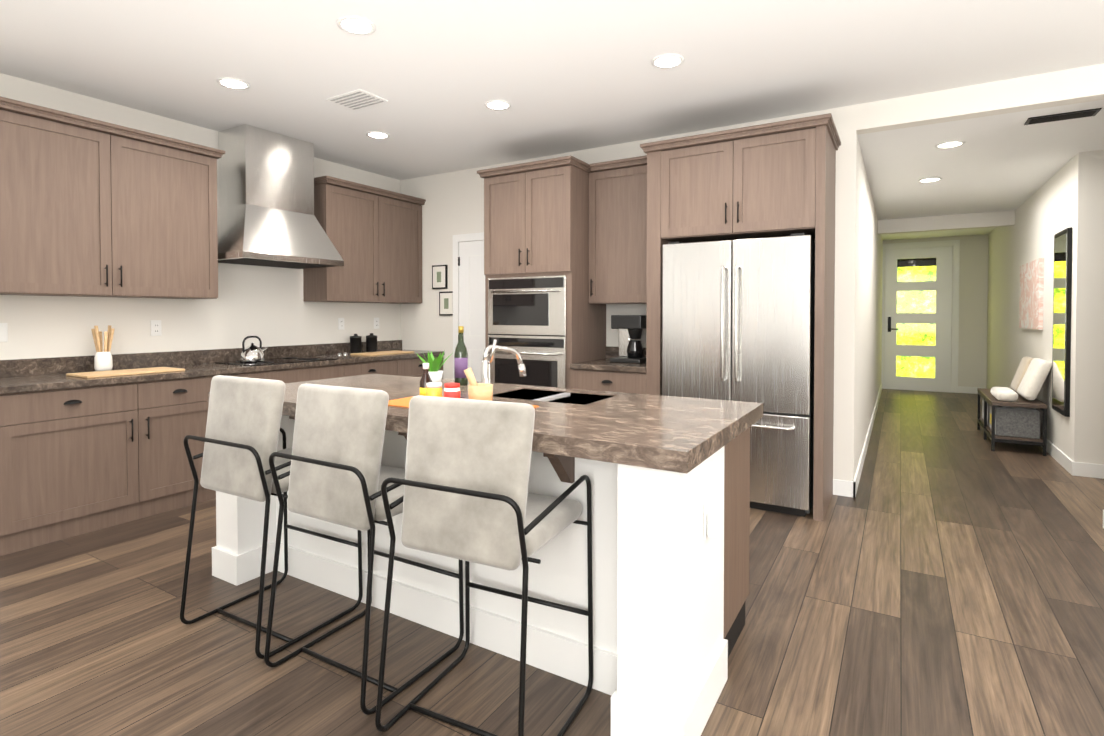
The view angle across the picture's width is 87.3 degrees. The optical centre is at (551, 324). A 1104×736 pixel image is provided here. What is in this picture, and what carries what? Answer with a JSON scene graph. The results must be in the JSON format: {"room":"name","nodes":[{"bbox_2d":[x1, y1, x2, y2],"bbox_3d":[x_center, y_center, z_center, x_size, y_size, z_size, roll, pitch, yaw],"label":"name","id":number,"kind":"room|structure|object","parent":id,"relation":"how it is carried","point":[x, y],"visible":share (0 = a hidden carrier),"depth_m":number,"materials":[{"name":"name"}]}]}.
{"room":"kitchen","nodes":[
{"label":"kitchen","id":0,"kind":"room"},
{"bbox_2d":[0,73,400,359],"bbox_3d":[-3.879,-0.140,2.854,0.120,2.780,8.590,1,1,31],"label":"wall","id":1,"kind":"structure","parent":0,"point":[268,306],"depth_m":4.47,"materials":[{"name":"white paint"}]},
{"bbox_2d":[0,323,7,341],"bbox_3d":[-3.387,0.048,3.547,0.009,0.116,0.072,1,1,31],"label":"electrical outlet","id":2,"kind":"object","parent":1,"relation":"attached to","point":[3,332],"visible":1,"depth_m":3.56,"materials":[{"name":"white plastic"}]},
{"bbox_2d":[0,100,127,297],"bbox_3d":[-3.169,-0.725,3.582,0.326,1.085,0.747,1,1,31],"label":"upper cabinet","id":3,"kind":"object","parent":1,"relation":"attached to","point":[90,207],"depth_m":3.54,"materials":[{"name":"brown wood"}]},
{"bbox_2d":[151,320,161,335],"bbox_3d":[-2.938,0.026,4.293,0.008,0.116,0.072,1,1,31],"label":"electrical outlet","id":4,"kind":"object","parent":1,"relation":"attached to","point":[156,328],"visible":1,"depth_m":4.29,"materials":[{"name":"white plastic"}]},
{"bbox_2d":[124,128,219,298],"bbox_3d":[-2.848,-0.734,4.115,0.326,1.085,0.747,1,1,31],"label":"upper cabinet","id":5,"kind":"object","parent":1,"relation":"attached to","point":[170,188],"depth_m":4.08,"materials":[{"name":"brown wood"}]},
{"bbox_2d":[0,340,401,375],"bbox_3d":[-2.582,0.249,4.870,0.020,0.105,3.562,1,1,31],"label":"backsplash","id":6,"kind":"structure","parent":1,"relation":"attached to","point":[36,366],"depth_m":4.29,"materials":[{"name":"brown stone"}]},
{"bbox_2d":[217,124,343,268],"bbox_3d":[-2.292,-1.028,4.773,0.596,1.062,0.900,1,1,31],"label":"range hood","id":7,"kind":"object","parent":1,"relation":"attached to","point":[265,215],"visible":0.9,"depth_m":4.62,"materials":[{"name":"silver metal"}]},
{"bbox_2d":[338,318,343,329],"bbox_3d":[-2.082,-0.008,5.714,0.008,0.116,0.072,1,1,31],"label":"electrical outlet","id":8,"kind":"object","parent":1,"relation":"attached to","point":[340,323],"visible":1,"depth_m":5.71,"materials":[{"name":"white plastic"}]},
{"bbox_2d":[303,176,423,303],"bbox_3d":[-1.846,-0.762,5.779,0.326,1.085,1.217,1,1,31],"label":"upper cabinet","id":9,"kind":"object","parent":1,"relation":"attached to","point":[377,235],"depth_m":5.59,"materials":[{"name":"brown wood"}]},
{"bbox_2d":[374,318,378,328],"bbox_3d":[-1.850,-0.015,6.100,0.008,0.116,0.072,1,1,31],"label":"electrical outlet","id":10,"kind":"object","parent":1,"relation":"attached to","point":[376,323],"visible":1,"depth_m":6.09,"materials":[{"name":"white plastic"}]},
{"bbox_2d":[0,389,1103,735],"bbox_3d":[1.580,1.286,3.734,8.590,0.100,15.690,1,1,31],"label":"floor","id":11,"kind":"structure","parent":0,"point":[940,573],"depth_m":2.36,"materials":[{"name":"brown wood"}]},
{"bbox_2d":[0,380,151,555],"bbox_3d":[-3.038,0.801,3.544,0.616,0.875,0.752,1,1,31],"label":"base cabinet","id":12,"kind":"object","parent":11,"relation":"on","point":[74,461],"depth_m":3.37,"materials":[{"name":"brown wood"}]},
{"bbox_2d":[0,348,443,395],"bbox_3d":[-2.318,0.324,4.713,0.636,0.040,3.562,1,1,31],"label":"countertop","id":13,"kind":"structure","parent":12,"relation":"on","point":[50,381],"depth_m":3.85,"materials":[{"name":"brown stone"}]},
{"bbox_2d":[91,325,114,370],"bbox_3d":[-3.015,0.162,3.886,0.112,0.311,0.117,1,1,31],"label":"utensil holder","id":14,"kind":"object","parent":13,"relation":"on","point":[103,360],"visible":0.92,"depth_m":3.86,"materials":[{"name":"white ceramic"}]},
{"bbox_2d":[66,367,184,377],"bbox_3d":[-2.781,0.312,3.794,0.300,0.014,0.560,1,1,31],"label":"cutting board","id":15,"kind":"object","parent":13,"relation":"on","point":[109,373],"visible":1,"depth_m":3.71,"materials":[{"name":"brown wood"}]},
{"bbox_2d":[240,336,267,362],"bbox_3d":[-2.385,0.193,4.643,0.180,0.208,0.225,1,1,31],"label":"kettle","id":16,"kind":"object","parent":13,"relation":"on","point":[252,352],"visible":1,"depth_m":4.57,"materials":[{"name":"silver metal"}]},
{"bbox_2d":[212,356,339,363],"bbox_3d":[-2.255,0.299,4.772,0.510,0.008,0.760,1,1,31],"label":"cooktop","id":17,"kind":"object","parent":13,"relation":"in","point":[268,359],"depth_m":4.81,"materials":[{"name":"black glass"}]},
{"bbox_2d":[350,334,361,353],"bbox_3d":[-1.939,0.189,5.713,0.112,0.195,0.112,1,1,31],"label":"canister","id":18,"kind":"object","parent":13,"relation":"on","point":[355,343],"visible":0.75,"depth_m":5.67,"materials":[{"name":"black plastic"}]},
{"bbox_2d":[366,333,376,351],"bbox_3d":[-1.836,0.186,5.885,0.112,0.195,0.112,1,1,31],"label":"canister","id":19,"kind":"object","parent":13,"relation":"on","point":[371,342],"visible":0.92,"depth_m":5.84,"materials":[{"name":"black plastic"}]},
{"bbox_2d":[350,350,413,355],"bbox_3d":[-1.657,0.280,5.679,0.280,0.014,0.570,1,1,31],"label":"cutting board","id":20,"kind":"object","parent":13,"relation":"on","point":[381,353],"visible":0.98,"depth_m":5.61,"materials":[{"name":"brown wood"}]},
{"bbox_2d":[152,376,215,514],"bbox_3d":[-2.763,0.793,4.000,0.616,0.875,0.562,1,1,31],"label":"base cabinet","id":21,"kind":"object","parent":11,"relation":"on","point":[179,407],"depth_m":3.85,"materials":[{"name":"brown wood"}]},
{"bbox_2d":[235,372,259,378],"bbox_3d":[-2.562,0.788,4.335,0.616,0.875,0.344,1,1,31],"label":"base cabinet","id":22,"kind":"object","parent":11,"relation":"on","point":[238,374],"depth_m":4.27,"materials":[{"name":"brown wood"}]},
{"bbox_2d":[180,375,362,658],"bbox_3d":[-1.196,0.736,2.482,0.537,1.041,0.528,1,1,31],"label":"bar stool","id":23,"kind":"object","parent":11,"relation":"on","point":[243,430],"visible":0.73,"depth_m":2.32,"materials":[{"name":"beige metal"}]},
{"bbox_2d":[260,364,347,382],"bbox_3d":[-2.283,0.780,4.797,0.616,0.875,0.860,1,1,31],"label":"base cabinet","id":24,"kind":"object","parent":11,"relation":"on","point":[287,375],"depth_m":4.69,"materials":[{"name":"brown wood"}]},
{"bbox_2d":[264,383,463,714],"bbox_3d":[-0.699,0.741,2.183,0.529,1.041,0.521,1,1,31],"label":"bar stool","id":25,"kind":"object","parent":11,"relation":"on","point":[338,473],"visible":0.92,"depth_m":2.02,"materials":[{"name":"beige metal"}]},
{"bbox_2d":[348,360,403,375],"bbox_3d":[-1.901,0.769,5.431,0.616,0.875,0.744,1,1,31],"label":"base cabinet","id":26,"kind":"object","parent":11,"relation":"on","point":[387,367],"depth_m":5.34,"materials":[{"name":"brown wood"}]},
{"bbox_2d":[404,356,442,378],"bbox_3d":[-1.575,0.760,5.974,0.616,0.875,0.647,1,1,31],"label":"base cabinet","id":27,"kind":"object","parent":11,"relation":"on","point":[413,368],"depth_m":5.74,"materials":[{"name":"brown wood"}]},
{"bbox_2d":[375,395,592,735],"bbox_3d":[-0.201,0.746,1.878,0.525,1.041,0.513,0,1,26],"label":"bar stool","id":28,"kind":"object","parent":11,"relation":"on","point":[467,497],"visible":1,"depth_m":1.73,"materials":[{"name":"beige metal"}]},
{"bbox_2d":[208,403,762,735],"bbox_3d":[-0.396,0.825,2.693,2.410,0.855,1.030,1,1,31],"label":"kitchen island","id":29,"kind":"object","parent":11,"relation":"on","point":[670,585],"depth_m":2.04,"materials":[{"name":"paint"}]},
{"bbox_2d":[208,379,739,466],"bbox_3d":[-0.510,0.371,2.497,2.430,0.060,0.600,1,1,31],"label":"island countertop","id":30,"kind":"structure","parent":29,"relation":"on","point":[670,438],"depth_m":1.97,"materials":[{"name":"brown stone"}]},
{"bbox_2d":[388,396,538,407],"bbox_3d":[-0.410,0.340,2.448,0.650,0.004,0.300,1,1,31],"label":"placemat","id":31,"kind":"object","parent":30,"relation":"on","point":[402,402],"visible":0.19,"depth_m":2.50,"materials":[{"name":"orange"}]},
{"bbox_2d":[420,363,431,395],"bbox_3d":[-0.555,0.253,2.546,0.055,0.165,0.055,1,1,31],"label":"bottle","id":32,"kind":"object","parent":31,"relation":"on","point":[425,378],"visible":0.69,"depth_m":2.53,"materials":[{"name":"brown"}]},
{"bbox_2d":[426,382,441,396],"bbox_3d":[-0.501,0.293,2.461,0.068,0.088,0.068,1,1,31],"label":"jar","id":33,"kind":"object","parent":31,"relation":"on","point":[433,388],"visible":0.75,"depth_m":2.43,"materials":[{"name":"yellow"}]},
{"bbox_2d":[444,383,459,397],"bbox_3d":[-0.419,0.292,2.423,0.069,0.090,0.069,1,1,31],"label":"jar","id":34,"kind":"object","parent":31,"relation":"on","point":[451,390],"visible":0.73,"depth_m":2.40,"materials":[{"name":"red glass"}]},
{"bbox_2d":[464,368,492,400],"bbox_3d":[-0.308,0.259,2.432,0.123,0.157,0.104,1,1,31],"label":"mortar","id":35,"kind":"object","parent":31,"relation":"on","point":[480,391],"visible":0.73,"depth_m":2.40,"materials":[{"name":"beige ceramic"}]},
{"bbox_2d":[476,339,503,398],"bbox_3d":[-0.275,0.201,2.569,0.110,0.277,0.065,1,1,31],"label":"faucet","id":36,"kind":"object","parent":30,"relation":"on","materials":[{"name":"silver metal"}]},
{"bbox_2d":[328,375,762,430],"bbox_3d":[-0.239,0.363,2.947,2.430,0.060,0.450,1,1,31],"label":"island countertop","id":37,"kind":"structure","parent":29,"relation":"on","point":[744,411],"depth_m":2.59,"materials":[{"name":"brown stone"}]},
{"bbox_2d":[416,350,449,382],"bbox_3d":[-0.661,0.232,3.134,0.198,0.196,0.187,0,1,23],"label":"potted plant","id":38,"kind":"object","parent":37,"relation":"on","point":[435,373],"visible":0.65,"depth_m":3.09,"materials":[{"name":"green plant"}]},
{"bbox_2d":[454,326,467,384],"bbox_3d":[-0.497,0.169,3.163,0.073,0.320,0.073,1,1,31],"label":"wine bottle","id":39,"kind":"object","parent":37,"relation":"on","point":[460,360],"visible":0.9,"depth_m":3.14,"materials":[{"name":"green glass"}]},
{"bbox_2d":[496,387,607,402],"bbox_3d":[-0.006,0.446,2.743,0.548,0.211,0.348,1,1,31],"label":"sink","id":40,"kind":"object","parent":37,"relation":"in","point":[521,392],"depth_m":2.88,"materials":[{"name":"black metal"}]},
{"bbox_2d":[704,498,720,539],"bbox_3d":[0.517,0.627,1.859,0.040,0.116,0.072,1,1,31],"label":"outlet","id":41,"kind":"object","parent":29,"relation":"attached to","point":[712,522],"visible":1,"depth_m":1.84,"materials":[{"name":"white plastic"}]},
{"bbox_2d":[481,157,605,388],"bbox_3d":[-0.054,-0.039,5.045,0.855,2.505,0.647,1,1,31],"label":"tall cabinet","id":42,"kind":"object","parent":11,"relation":"on","point":[536,217],"depth_m":4.72,"materials":[{"name":"brown wood"}]},
{"bbox_2d":[488,275,566,387],"bbox_3d":[-0.232,0.163,4.752,0.765,1.110,0.083,1,1,31],"label":"wall oven","id":43,"kind":"object","parent":42,"relation":"in","point":[527,318],"visible":0.83,"depth_m":4.73,"materials":[{"name":"silver metal"}]},
{"bbox_2d":[573,369,661,394],"bbox_3d":[0.584,0.782,4.674,0.635,0.875,0.647,1,1,31],"label":"base cabinet","id":44,"kind":"object","parent":11,"relation":"on","point":[649,382],"depth_m":4.34,"materials":[{"name":"brown wood"}]},
{"bbox_2d":[569,357,661,372],"bbox_3d":[0.580,0.325,4.660,0.631,0.040,0.662,1,1,31],"label":"countertop","id":45,"kind":"structure","parent":44,"relation":"on","point":[610,367],"depth_m":4.38,"materials":[{"name":"brown stone"}]},
{"bbox_2d":[610,315,645,363],"bbox_3d":[0.642,0.113,4.706,0.260,0.380,0.260,1,1,31],"label":"coffee maker","id":46,"kind":"object","parent":45,"relation":"on","point":[631,328],"visible":0.92,"depth_m":4.62,"materials":[{"name":"black plastic"}]},
{"bbox_2d":[662,233,814,516],"bbox_3d":[1.346,0.321,4.124,0.974,1.815,0.696,1,1,31],"label":"refrigerator","id":47,"kind":"object","parent":11,"relation":"on","point":[738,320],"visible":0.81,"depth_m":3.80,"materials":[{"name":"grey metal"}]},
{"bbox_2d":[977,388,1047,455],"bbox_3d":[4.675,0.963,5.922,0.410,0.470,1.200,1,1,31],"label":"bench","id":48,"kind":"object","parent":11,"relation":"on","point":[1017,421],"visible":0.77,"depth_m":5.48,"materials":[{"name":"brown wood"}]},
{"bbox_2d":[991,387,1017,401],"bbox_3d":[4.442,0.681,5.684,0.170,0.098,0.440,1,1,31],"label":"pillow","id":49,"kind":"object","parent":48,"relation":"on","point":[1003,393],"visible":1,"depth_m":5.52,"materials":[{"name":"white fabric"}]},
{"bbox_2d":[1011,356,1033,391],"bbox_3d":[4.910,0.524,6.006,0.189,0.369,0.420,1,1,31],"label":"pillow","id":50,"kind":"object","parent":48,"relation":"on","point":[1021,371],"visible":0.42,"depth_m":5.97,"materials":[{"name":"beige fabric"}]},
{"bbox_2d":[1017,358,1051,399],"bbox_3d":[4.662,0.524,5.595,0.205,0.385,0.440,1,1,31],"label":"pillow","id":51,"kind":"object","parent":48,"relation":"on","point":[1034,378],"visible":1,"depth_m":5.44,"materials":[{"name":"white fabric"}]},
{"bbox_2d":[0,0,1103,179],"bbox_3d":[-0.251,-1.553,0.645,8.590,0.120,8.590,1,1,31],"label":"ceiling","id":52,"kind":"structure","parent":0,"point":[563,76],"depth_m":3.37,"materials":[{"name":"white paint"}]},
{"bbox_2d":[217,77,249,89],"bbox_3d":[-2.036,-1.540,3.700,0.190,0.008,0.190,1,1,31],"label":"recessed light","id":53,"kind":"object","parent":52,"relation":"in","point":[233,83],"visible":1,"depth_m":3.70,"materials":[{"name":"white"}]},
{"bbox_2d":[337,16,375,34],"bbox_3d":[-1.000,-1.528,2.959,0.190,0.008,0.190,1,1,31],"label":"recessed light","id":54,"kind":"object","parent":52,"relation":"in","point":[356,25],"visible":1,"depth_m":2.96,"materials":[{"name":"white"}]},
{"bbox_2d":[326,89,387,109],"bbox_3d":[-1.341,-1.543,3.981,0.340,0.012,0.240,1,1,31],"label":"ceiling vent","id":55,"kind":"object","parent":52,"relation":"in","point":[357,99],"visible":1,"depth_m":3.96,"materials":[{"name":"white metal"}]},
{"bbox_2d":[366,131,389,138],"bbox_3d":[-1.433,-1.558,4.760,0.190,0.008,0.190,1,1,31],"label":"recessed light","id":56,"kind":"object","parent":52,"relation":"in","point":[377,135],"visible":0.98,"depth_m":4.76,"materials":[{"name":"white"}]},
{"bbox_2d":[484,100,510,109],"bbox_3d":[-0.383,-1.547,4.081,0.190,0.008,0.190,1,1,31],"label":"recessed light","id":57,"kind":"object","parent":52,"relation":"in","point":[497,105],"visible":1,"depth_m":4.08,"materials":[{"name":"white"}]},
{"bbox_2d":[651,54,683,68],"bbox_3d":[0.674,-1.535,3.374,0.190,0.008,0.190,1,1,31],"label":"recessed light","id":58,"kind":"object","parent":52,"relation":"in","point":[665,61],"visible":1,"depth_m":3.37,"materials":[{"name":"white plastic"}]},
{"bbox_2d":[400,63,1103,480],"bbox_3d":[0.850,-0.175,4.949,5.820,2.780,0.120,1,1,31],"label":"wall","id":59,"kind":"structure","parent":0,"point":[453,205],"depth_m":4.14,"materials":[{"name":"white paint"}]},
{"bbox_2d":[432,265,447,288],"bbox_3d":[-1.183,-0.499,6.085,0.200,0.250,0.022,1,1,31],"label":"picture","id":60,"kind":"object","parent":59,"relation":"attached to","point":[439,276],"visible":1,"depth_m":6.07,"materials":[{"name":"white paper"}]},
{"bbox_2d":[439,291,452,315],"bbox_3d":[-1.097,-0.219,6.038,0.200,0.250,0.022,1,1,31],"label":"picture","id":61,"kind":"object","parent":59,"relation":"attached to","point":[445,303],"visible":0.95,"depth_m":6.03,"materials":[{"name":"white paper"}]},
{"bbox_2d":[453,232,484,381],"bbox_3d":[-0.644,0.141,5.769,0.880,2.120,0.026,1,1,31],"label":"door","id":62,"kind":"structure","parent":59,"relation":"attached to","point":[468,290],"depth_m":5.87,"materials":[{"name":"white paint"}]},
{"bbox_2d":[589,157,664,304],"bbox_3d":[0.663,-0.730,4.777,0.633,1.115,0.346,1,1,31],"label":"upper cabinet","id":63,"kind":"object","parent":59,"relation":"attached to","point":[599,234],"depth_m":4.63,"materials":[{"name":"brown wood"}]},
{"bbox_2d":[605,345,661,360],"bbox_3d":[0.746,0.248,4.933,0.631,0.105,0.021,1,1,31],"label":"backsplash","id":64,"kind":"structure","parent":59,"relation":"attached to","point":[610,351],"depth_m":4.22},
{"bbox_2d":[657,117,828,243],"bbox_3d":[1.383,-0.947,4.164,1.020,0.660,0.647,1,1,31],"label":"upper cabinet","id":65,"kind":"object","parent":59,"relation":"attached to","point":[771,181],"depth_m":3.85,"materials":[{"name":"brown wood"}]},
{"bbox_2d":[854,136,882,476],"bbox_3d":[3.989,-0.125,7.274,0.120,2.600,7.100,1,1,31],"label":"wall","id":66,"kind":"structure","parent":0,"point":[869,252],"depth_m":5.49,"materials":[{"name":"white paint"}]},
{"bbox_2d":[848,382,881,497],"bbox_3d":[3.972,1.123,7.157,0.034,0.110,7.114,1,1,31],"label":"baseboard","id":67,"kind":"structure","parent":66,"relation":"attached to","point":[850,488],"depth_m":4.89,"materials":[{"name":"white"}]},
{"bbox_2d":[883,235,987,387],"bbox_3d":[6.479,-0.168,9.848,1.490,2.600,0.120,1,1,31],"label":"wall","id":68,"kind":"structure","parent":0,"point":[973,301],"depth_m":9.52,"materials":[{"name":"white paint"}]},
{"bbox_2d":[881,240,959,392],"bbox_3d":[6.238,-0.139,9.874,1.170,2.540,0.084,1,1,31],"label":"door","id":69,"kind":"structure","parent":68,"relation":"attached to","point":[920,288],"depth_m":9.85,"materials":[{"name":"white wood"}]},
{"bbox_2d":[958,386,983,393],"bbox_3d":[6.445,1.078,9.812,1.410,0.110,0.014,1,1,31],"label":"baseboard","id":70,"kind":"structure","parent":68,"relation":"attached to","point":[961,389],"depth_m":9.54,"materials":[{"name":"white wood"}]},
{"bbox_2d":[858,100,1103,240],"bbox_3d":[5.278,-1.471,6.475,3.130,0.120,7.100,1,1,31],"label":"ceiling","id":71,"kind":"structure","parent":0,"point":[1004,162],"depth_m":4.91,"materials":[{"name":"white paint"}]},
{"bbox_2d":[918,177,941,182],"bbox_3d":[3.642,-1.392,5.571,0.190,0.008,0.190,1,1,31],"label":"recessed light","id":72,"kind":"object","parent":71,"relation":"in","point":[933,179],"visible":0.94,"depth_m":5.55,"materials":[{"name":"white"}]},
{"bbox_2d":[878,210,1014,234],"bbox_3d":[5.171,-1.341,7.657,1.490,0.180,0.150,1,1,31],"label":"beam","id":73,"kind":"structure","parent":71,"relation":"attached to","point":[959,222],"depth_m":7.57,"materials":[{"name":"white paint"}]},
{"bbox_2d":[935,141,964,148],"bbox_3d":[3.039,-1.372,4.416,0.190,0.008,0.190,1,1,31],"label":"recessed light","id":74,"kind":"object","parent":71,"relation":"in","point":[949,144],"visible":0.98,"depth_m":4.41,"materials":[{"name":"white plastic"}]},
{"bbox_2d":[1024,108,1101,124],"bbox_3d":[3.340,-1.360,3.791,0.360,0.012,0.150,1,1,31],"label":"ceiling vent","id":75,"kind":"object","parent":71,"relation":"in","point":[1063,116],"visible":0.96,"depth_m":3.77,"materials":[{"name":"black metal"}]},
{"bbox_2d":[986,150,1098,463],"bbox_3d":[5.737,-0.121,7.056,0.120,2.600,5.670,1,1,31],"label":"wall","id":76,"kind":"structure","parent":0,"point":[1065,196],"depth_m":5.38,"materials":[{"name":"white paint"}]},
{"bbox_2d":[985,388,1075,475],"bbox_3d":[5.645,1.124,7.054,0.014,0.110,5.564,1,1,31],"label":"baseboard","id":77,"kind":"structure","parent":76,"relation":"attached to","point":[1056,453],"depth_m":4.98,"materials":[{"name":"white wood"}]},
{"bbox_2d":[1019,258,1043,329],"bbox_3d":[5.136,-0.312,6.206,0.034,0.710,1.100,1,1,31],"label":"canvas art","id":78,"kind":"object","parent":76,"relation":"attached to","point":[1031,295],"visible":1,"depth_m":6.06},
{"bbox_2d":[1052,227,1072,416],"bbox_3d":[4.415,-0.021,5.011,0.031,1.570,0.500,1,1,31],"label":"mirror","id":79,"kind":"object","parent":76,"relation":"attached to","point":[1062,298],"visible":1,"depth_m":4.92,"materials":[{"name":"black mirror"}]},
{"bbox_2d":[1094,150,1103,464],"bbox_3d":[4.905,-0.075,4.318,1.280,2.600,0.120,1,1,31],"label":"wall","id":80,"kind":"structure","parent":0,"point":[1099,416],"depth_m":4.59,"materials":[{"name":"white paint"}]},
{"bbox_2d":[1076,462,1103,478],"bbox_3d":[4.828,1.171,4.308,1.380,0.110,0.014,1,1,31],"label":"baseboard","id":81,"kind":"structure","parent":80,"relation":"attached to","point":[1092,470],"depth_m":4.62,"materials":[{"name":"white wood"}]}
]}

